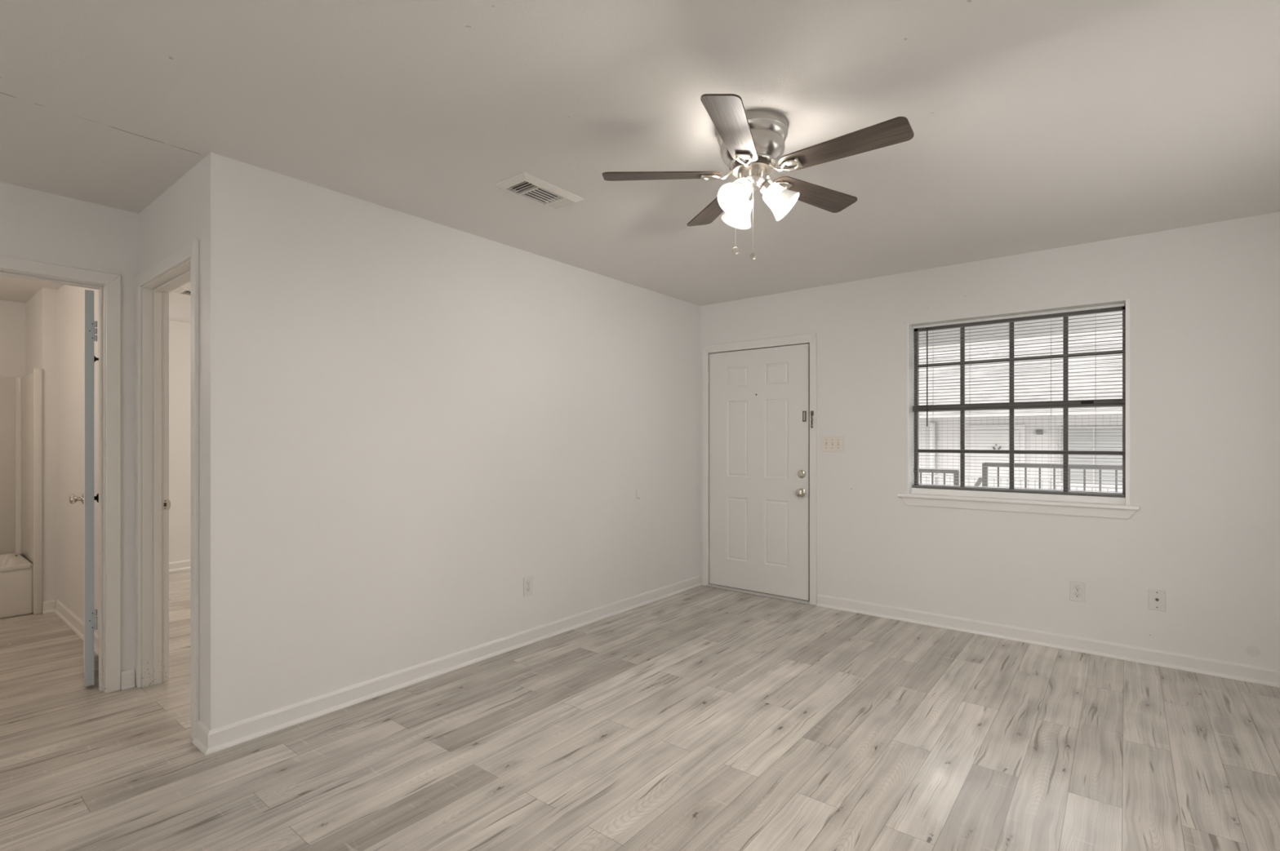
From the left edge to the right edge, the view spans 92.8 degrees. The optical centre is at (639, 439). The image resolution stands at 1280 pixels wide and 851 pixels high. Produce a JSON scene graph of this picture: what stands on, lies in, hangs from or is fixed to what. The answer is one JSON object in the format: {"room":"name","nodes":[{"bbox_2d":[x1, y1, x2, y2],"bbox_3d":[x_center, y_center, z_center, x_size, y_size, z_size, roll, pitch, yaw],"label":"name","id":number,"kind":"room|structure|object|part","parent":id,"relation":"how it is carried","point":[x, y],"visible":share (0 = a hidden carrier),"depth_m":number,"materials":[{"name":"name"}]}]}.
{"room":"empty living room","nodes":[
{"label":"empty living room","id":0,"kind":"room"},
{"bbox_2d":[0,300,25,558],"bbox_3d":[-5.559,0.068,4.341,0.120,2.400,1.658,0,0,39],"label":"wall","id":1,"kind":"structure","parent":0,"point":[12,314],"depth_m":4.89,"materials":[{"name":"paint"}]},
{"bbox_2d":[0,275,63,302],"bbox_3d":[-4.408,-1.172,3.476,3.000,0.120,1.740,0,0,39],"label":"ceiling","id":2,"kind":"structure","parent":0,"point":[11,289],"depth_m":4.45,"materials":[{"name":"paint"}]},
{"bbox_2d":[25,288,57,601],"bbox_3d":[-4.704,0.068,4.772,0.920,2.400,0.082,0,0,39],"label":"wall","id":3,"kind":"structure","parent":0,"point":[42,309],"depth_m":4.49,"materials":[{"name":"paint"}]},
{"bbox_2d":[42,600,55,613],"bbox_3d":[-4.339,1.225,4.472,0.025,0.085,0.068,0,0,39],"label":"baseboard","id":4,"kind":"structure","parent":3,"relation":"attached to","point":[48,606],"depth_m":4.47,"materials":[{"name":"white paint"}]},
{"bbox_3d":[-4.334,1.259,4.468,0.012,0.018,0.068,0,0,39],"label":"shoe moulding","id":5,"kind":"part","parent":4,"relation":"part of","materials":[{"name":"white paint"}]},
{"bbox_2d":[0,182,138,684],"bbox_3d":[-3.839,0.048,1.691,0.115,2.440,4.060,0,0,39],"label":"wall","id":6,"kind":"structure","parent":0,"point":[35,225],"depth_m":3.07,"materials":[{"name":"paint"}]},
{"bbox_2d":[0,255,120,693],"bbox_3d":[-2.928,0.216,2.822,0.132,2.104,0.784,0,0,39],"label":"door frame","id":7,"kind":"structure","parent":6,"relation":"attached to","point":[108,285],"depth_m":3.06,"materials":[{"name":"white paint"}]},
{"bbox_2d":[120,669,135,690],"bbox_3d":[-2.616,1.225,3.112,0.025,0.085,0.054,0,0,39],"label":"baseboard","id":8,"kind":"structure","parent":6,"relation":"attached to","point":[127,677],"depth_m":3.11,"materials":[{"name":"white paint"}]},
{"bbox_3d":[-2.611,1.259,3.108,0.012,0.018,0.054,0,0,39],"label":"shoe moulding","id":9,"kind":"part","parent":8,"relation":"part of","materials":[{"name":"white paint"}]},
{"bbox_2d":[57,160,201,722],"bbox_3d":[-3.404,0.048,3.864,4.085,2.440,0.120,0,0,39],"label":"wall","id":10,"kind":"structure","parent":0,"point":[70,298],"depth_m":3.98,"materials":[{"name":"paint"}]},
{"bbox_2d":[53,599,98,655],"bbox_3d":[-3.522,1.225,3.865,2.060,0.085,0.025,0,0,39],"label":"baseboard","id":11,"kind":"structure","parent":10,"relation":"attached to","point":[73,621],"depth_m":4.10,"materials":[{"name":"white paint"}]},
{"bbox_2d":[69,289,98,686],"bbox_3d":[-3.020,0.245,3.308,0.141,2.010,0.625,0,0,-40],"label":"door","id":12,"kind":"structure","parent":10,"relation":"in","point":[87,498],"depth_m":3.10,"materials":[{"name":"white wood"}]},
{"bbox_3d":[-3.209,0.338,3.469,0.061,0.064,0.064,0,0,-43],"label":"knob","id":13,"kind":"part","parent":12,"relation":"part of","materials":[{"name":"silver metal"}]},
{"bbox_3d":[-3.147,0.338,3.526,0.038,0.064,0.064,0,0,-43],"label":"knob","id":14,"kind":"part","parent":12,"relation":"part of","materials":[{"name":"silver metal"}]},
{"bbox_2d":[135,239,199,740],"bbox_3d":[-2.195,0.212,2.901,0.945,2.111,0.134,0,0,39],"label":"door frame","id":15,"kind":"structure","parent":10,"relation":"attached to","point":[153,286],"depth_m":3.13,"materials":[{"name":"white paint"}]},
{"bbox_3d":[-2.483,0.340,3.193,0.002,0.055,0.038,0,0,39],"label":"strike plate","id":16,"kind":"part","parent":15,"relation":"part of","materials":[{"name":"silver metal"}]},
{"bbox_2d":[192,720,210,755],"bbox_3d":[-1.800,1.225,2.505,0.162,0.085,0.025,0,0,39],"label":"baseboard","id":17,"kind":"structure","parent":10,"relation":"attached to","point":[201,741],"depth_m":2.51,"materials":[{"name":"white paint"}]},
{"bbox_3d":[-1.804,1.259,2.500,0.162,0.018,0.012,0,0,39],"label":"shoe moulding","id":18,"kind":"part","parent":17,"relation":"part of","materials":[{"name":"white paint"}]},
{"bbox_2d":[168,320,190,562],"bbox_3d":[-3.927,0.048,6.725,0.100,2.440,3.700,0,0,39],"label":"wall","id":19,"kind":"structure","parent":0,"point":[179,331],"depth_m":5.94,"materials":[{"name":"paint"}]},
{"bbox_2d":[168,560,190,572],"bbox_3d":[-3.928,1.225,6.623,0.025,0.085,3.540,0,0,39],"label":"baseboard","id":20,"kind":"structure","parent":19,"relation":"attached to","point":[182,565],"depth_m":5.92,"materials":[{"name":"white paint"}]},
{"bbox_3d":[-3.923,1.259,6.619,0.012,0.018,3.540,0,0,39],"label":"shoe moulding","id":21,"kind":"part","parent":20,"relation":"part of","materials":[{"name":"white paint"}]},
{"bbox_2d":[201,151,700,730],"bbox_3d":[-0.655,0.048,3.943,0.115,2.440,3.650,0,0,39],"label":"wall","id":22,"kind":"structure","parent":0,"point":[408,421],"depth_m":3.13,"materials":[{"name":"paint"}]},
{"bbox_2d":[205,575,702,755],"bbox_3d":[-0.609,1.225,3.889,0.025,0.085,3.675,0,0,39],"label":"baseboard","id":23,"kind":"structure","parent":22,"relation":"attached to","point":[234,734],"depth_m":3.16,"materials":[{"name":"white paint"}]},
{"bbox_2d":[523,576,533,596],"bbox_3d":[-0.696,0.911,3.793,0.008,0.116,0.074,0,0,39],"label":"wall outlet","id":24,"kind":"object","parent":22,"relation":"attached to","point":[527,581],"visible":1,"depth_m":3.79,"materials":[{"name":"white plastic"}]},
{"bbox_2d":[0,0,1279,323],"bbox_3d":[-2.027,-1.222,2.612,8.200,0.140,7.760,0,0,39],"label":"ceiling","id":25,"kind":"structure","parent":0,"point":[1036,125],"depth_m":2.18,"materials":[{"name":"paint"}]},
{"bbox_2d":[173,286,190,295],"bbox_3d":[-3.403,-1.141,4.791,0.230,0.020,0.390,0,0,39],"label":"ceiling vent","id":26,"kind":"object","parent":25,"relation":"in","point":[182,290],"visible":0.12,"depth_m":4.65,"materials":[{"name":"white metal"}]},
{"bbox_2d":[494,172,584,209],"bbox_3d":[-0.469,-1.161,2.877,0.210,0.020,0.380,0,0,39],"label":"ceiling vent","id":27,"kind":"object","parent":25,"relation":"in","point":[554,197],"visible":1,"depth_m":2.84,"materials":[{"name":"white metal"}]},
{"bbox_2d":[602,93,914,260],"bbox_3d":[0.454,-0.923,2.265,1.051,0.498,1.102,0,0,39],"label":"ceiling fan","id":28,"kind":"object","parent":25,"relation":"hanging from","point":[751,143],"visible":1,"depth_m":2.20,"materials":[{"name":"silver metal"}]},
{"bbox_3d":[0.085,-0.999,2.303,0.449,0.029,0.122,0,0,2],"label":"blade","id":29,"kind":"part","parent":28,"relation":"part of","materials":[{"name":"brown wood"}]},
{"bbox_3d":[0.329,-0.999,2.615,0.122,0.029,0.449,0,0,-16],"label":"blade","id":30,"kind":"part","parent":28,"relation":"part of","materials":[{"name":"brown wood"}]},
{"bbox_3d":[0.306,-0.999,1.974,0.122,0.029,0.449,0,0,20],"label":"blade","id":31,"kind":"part","parent":28,"relation":"part of","materials":[{"name":"brown wood"}]},
{"bbox_3d":[0.351,-0.888,2.212,0.125,0.134,0.134,0,0,39],"label":"lamp shade","id":32,"kind":"part","parent":28,"relation":"part of","materials":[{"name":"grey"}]},
{"bbox_3d":[0.391,-0.888,2.400,0.133,0.134,0.125,0,0,39],"label":"lamp shade","id":33,"kind":"part","parent":28,"relation":"part of","materials":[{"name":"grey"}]},
{"bbox_3d":[0.360,-0.901,2.221,0.052,0.067,0.068,0,0,39],"label":"light bulb","id":34,"kind":"part","parent":28,"relation":"part of","materials":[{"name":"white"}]},
{"bbox_3d":[0.423,-0.824,2.279,0.003,0.245,0.003,0,0,39],"label":"pull chain","id":35,"kind":"part","parent":28,"relation":"part of","materials":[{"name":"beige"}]},
{"bbox_3d":[0.533,-0.888,2.275,0.133,0.134,0.121,0,0,39],"label":"lamp shade","id":36,"kind":"part","parent":28,"relation":"part of","materials":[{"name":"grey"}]},
{"bbox_3d":[0.702,-0.999,2.479,0.449,0.029,0.122,0,0,-34],"label":"blade","id":37,"kind":"part","parent":28,"relation":"part of","materials":[{"name":"brown wood"}]},
{"bbox_3d":[0.688,-0.999,2.083,0.449,0.029,0.122,0,0,39],"label":"blade","id":38,"kind":"part","parent":28,"relation":"part of","materials":[{"name":"brown wood"}]},
{"bbox_2d":[0,568,1279,850],"bbox_3d":[-2.062,1.268,2.551,8.140,0.001,7.580,0,0,39],"label":"floor","id":39,"kind":"structure","parent":0,"point":[700,718],"depth_m":2.50,"materials":[{"name":"beige laminate"}]},
{"bbox_2d":[0,368,42,618],"bbox_3d":[-5.155,0.373,4.095,0.817,1.790,1.538,0,0,39],"label":"bathtub","id":40,"kind":"object","parent":39,"relation":"on","point":[20,398],"visible":1,"depth_m":4.67,"materials":[{"name":"white ceramic"}]},
{"bbox_2d":[700,212,1279,670],"bbox_3d":[2.018,0.048,4.247,3.915,2.440,0.160,0,0,39],"label":"wall","id":41,"kind":"structure","parent":0,"point":[1204,532],"depth_m":3.59,"materials":[{"name":"paint"}]},
{"bbox_2d":[707,343,809,601],"bbox_3d":[0.945,0.255,4.991,0.924,1.998,0.113,0,0,39],"label":"door","id":42,"kind":"structure","parent":41,"relation":"in","point":[759,399],"depth_m":4.98,"materials":[{"name":"white wood"}]},
{"bbox_3d":[1.242,0.412,4.729,0.068,0.068,0.067,0,0,39],"label":"knob","id":43,"kind":"part","parent":42,"relation":"part of","materials":[{"name":"silver metal"}]},
{"bbox_2d":[702,333,817,605],"bbox_3d":[0.995,0.224,5.044,1.032,2.088,0.190,0,0,39],"label":"door frame","id":44,"kind":"structure","parent":41,"relation":"attached to","point":[811,339],"depth_m":4.91,"materials":[{"name":"white paint"}]},
{"bbox_2d":[810,411,813,428],"bbox_3d":[1.318,-0.156,4.673,0.024,0.133,0.018,0,0,39],"label":"chain","id":45,"kind":"object","parent":41,"relation":"hanging from","point":[811,412],"visible":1,"depth_m":4.67,"materials":[{"name":"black metal"}]},
{"bbox_3d":[1.317,-0.152,4.673,0.016,0.106,0.015,0,0,-21],"label":"chain","id":46,"kind":"part","parent":45,"relation":"part of","materials":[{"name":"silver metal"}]},
{"bbox_2d":[821,435,843,452],"bbox_3d":[1.447,0.031,4.590,0.168,0.117,0.016,0,0,39],"label":"switch plate","id":47,"kind":"object","parent":41,"relation":"attached to","point":[830,443],"visible":1,"depth_m":4.59,"materials":[{"name":"beige plastic"}]},
{"bbox_2d":[897,298,1139,519],"bbox_3d":[2.378,-0.178,3.938,1.317,1.268,0.189,0,0,39],"label":"window","id":48,"kind":"structure","parent":41,"relation":"in","point":[1109,507],"depth_m":3.91,"materials":[{"name":"white"}]},
{"bbox_2d":[912,303,1124,497],"bbox_3d":[2.399,-0.234,3.959,1.176,1.142,0.038,0,0,39],"label":"window blind","id":49,"kind":"object","parent":48,"relation":"attached to","point":[1103,307],"visible":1,"depth_m":3.90,"materials":[{"name":"white plastic"}]},
{"bbox_3d":[2.044,-0.220,4.249,0.001,1.112,0.027,0,0,39],"label":"ladder cord","id":50,"kind":"part","parent":49,"relation":"part of","materials":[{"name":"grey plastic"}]},
{"bbox_3d":[2.402,-0.798,3.964,1.176,0.014,0.025,0,0,39],"label":"head rail","id":51,"kind":"part","parent":49,"relation":"part of","materials":[{"name":"white plastic"}]},
{"bbox_3d":[2.402,0.329,3.964,1.176,0.015,0.023,0,0,39],"label":"rail","id":52,"kind":"part","parent":49,"relation":"part of","materials":[{"name":"grey plastic"}]},
{"bbox_3d":[2.425,-0.222,3.990,1.182,0.044,0.049,0,0,39],"label":"meeting rail","id":53,"kind":"part","parent":48,"relation":"part of","materials":[{"name":"brown metal"}]},
{"bbox_2d":[816,594,1279,688],"bbox_3d":[2.383,1.225,3.838,2.634,0.085,0.025,0,0,39],"label":"baseboard","id":54,"kind":"structure","parent":41,"relation":"attached to","point":[1211,667],"depth_m":3.67,"materials":[{"name":"white paint"}]},
{"bbox_2d":[1069,581,1084,602],"bbox_3d":[2.625,0.911,3.656,0.077,0.118,0.008,0,0,39],"label":"wall outlet","id":55,"kind":"object","parent":41,"relation":"attached to","point":[1077,593],"visible":1,"depth_m":3.65,"materials":[{"name":"white plastic"}]},
{"bbox_2d":[1073,592,1080,597],"bbox_3d":[2.623,0.930,3.655,0.033,0.029,0.003,0,0,39],"label":"receptacle","id":56,"kind":"object","parent":55,"relation":"attached to","point":[1075,594],"depth_m":3.65,"materials":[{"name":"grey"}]},
{"bbox_2d":[1073,586,1080,591],"bbox_3d":[2.624,0.891,3.654,0.036,0.032,0.004,0,0,39],"label":"receptacle","id":57,"kind":"object","parent":55,"relation":"attached to","point":[1075,588],"depth_m":3.65,"materials":[{"name":"grey plastic"}]},
{"bbox_2d":[1148,589,1165,611],"bbox_3d":[2.908,0.902,3.425,0.074,0.114,0.017,0,0,39],"label":"plate","id":58,"kind":"object","parent":41,"relation":"attached to","point":[1157,598],"visible":1,"depth_m":3.43,"materials":[{"name":"white plastic"}]},
{"bbox_3d":[11.147,4.568,16.243,53.000,0.200,29.700,0,0,39],"label":"floor","id":59,"kind":"structure","parent":0,"visible":0},
{"bbox_2d":[919,331,1122,493],"bbox_3d":[8.732,0.368,12.413,32.000,8.200,6.700,0,0,39],"label":"apartment building","id":60,"kind":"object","parent":59,"relation":"on","point":[992,426],"visible":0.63,"depth_m":11.41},
{"bbox_2d":[919,475,1051,489],"bbox_3d":[5.518,1.190,10.819,2.964,1.115,0.044,0,0,39],"label":"walkway railing","id":61,"kind":"object","parent":60,"relation":"on","point":[926,476],"visible":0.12,"depth_m":10.33,"materials":[{"name":"grey metal"}]},
{"bbox_3d":[5.515,0.650,10.821,2.955,0.034,0.044,0,0,39],"label":"rail","id":62,"kind":"part","parent":61,"relation":"part of","materials":[{"name":"grey metal"}]},
{"bbox_3d":[6.662,1.192,9.906,0.038,1.111,0.038,0,0,39],"label":"post","id":63,"kind":"part","parent":61,"relation":"part of","materials":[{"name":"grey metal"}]},
{"bbox_3d":[6.867,0.773,11.742,0.759,1.930,0.015,0,0,39],"label":"door","id":64,"kind":"part","parent":60,"relation":"part of","materials":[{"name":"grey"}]},
{"bbox_3d":[6.879,0.742,11.761,0.943,2.051,0.030,0,0,39],"label":"door frame","id":65,"kind":"part","parent":60,"relation":"part of","materials":[{"name":"grey"}]},
{"bbox_2d":[1035,430,1043,435],"bbox_3d":[7.409,-0.142,11.294,0.097,0.090,0.100,0,0,39],"label":"wall lamp","id":66,"kind":"object","parent":60,"relation":"attached to","point":[1037,432],"depth_m":11.26,"materials":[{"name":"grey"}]},
{"bbox_2d":[1055,484,1122,491],"bbox_3d":[7.722,1.235,9.061,2.599,1.025,0.044,0,0,39],"label":"walkway railing","id":67,"kind":"object","parent":60,"relation":"on","point":[1071,486],"visible":0.02,"depth_m":9.56,"materials":[{"name":"grey metal"}]},
{"bbox_2d":[1060,427,1122,485],"bbox_3d":[8.365,0.290,10.538,1.795,0.995,0.008,0,0,39],"label":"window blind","id":68,"kind":"object","parent":60,"relation":"hanging from","point":[1076,445],"depth_m":10.80,"materials":[{"name":"white plastic"}]},
{"label":"outside","id":69,"kind":"structure","parent":0,"visible":0},
{"bbox_3d":[1.581,-1.322,5.452,11.500,0.060,1.180,0,0,39],"label":"ceiling","id":70,"kind":"structure","parent":69,"visible":0},
{"bbox_2d":[919,311,1122,349],"bbox_3d":[1.987,-1.132,5.961,11.500,0.600,0.120,0,0,39],"label":"beam","id":71,"kind":"structure","parent":70,"relation":"attached to","point":[975,331],"depth_m":4.95,"materials":[{"name":"grey paint"}]},
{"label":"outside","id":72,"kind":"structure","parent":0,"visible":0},
{"bbox_3d":[1.631,1.393,5.515,11.500,0.190,1.340,0,0,39],"label":"floor","id":73,"kind":"structure","parent":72,"visible":0},
{"bbox_2d":[919,468,959,485],"bbox_3d":[1.938,0.780,6.000,2.174,1.036,0.044,0,0,39],"label":"balcony railing","id":74,"kind":"object","parent":73,"relation":"on","point":[935,471],"visible":0.16,"depth_m":5.39,"materials":[{"name":"grey metal"}]},
{"bbox_3d":[1.936,0.279,6.001,2.170,0.034,0.044,0,0,39],"label":"rail","id":75,"kind":"part","parent":74,"relation":"part of","materials":[{"name":"grey metal"}]},
{"bbox_3d":[2.772,0.782,5.334,0.038,1.032,0.038,0,0,39],"label":"post","id":76,"kind":"part","parent":74,"relation":"part of","materials":[{"name":"grey metal"}]},
{"bbox_2d":[973,477,982,485],"bbox_3d":[3.200,1.627,6.399,1.050,2.601,2.083,0,0,39],"label":"staircase","id":77,"kind":"structure","parent":73,"relation":"attached to","point":[978,481],"depth_m":5.30,"materials":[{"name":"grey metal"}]},
{"bbox_2d":[982,462,1122,493],"bbox_3d":[3.963,0.745,4.384,2.644,1.106,0.044,0,0,39],"label":"balcony railing","id":78,"kind":"object","parent":73,"relation":"on","point":[984,475],"visible":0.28,"depth_m":4.89,"materials":[{"name":"grey metal"}]},
{"bbox_3d":[2.945,0.747,5.197,0.038,1.102,0.038,0,0,39],"label":"post","id":79,"kind":"part","parent":78,"relation":"part of","materials":[{"name":"grey metal"}]},
{"bbox_3d":[3.971,0.209,4.378,2.625,0.034,0.044,0,0,39],"label":"rail","id":80,"kind":"part","parent":78,"relation":"part of","materials":[{"name":"grey metal"}]}
]}

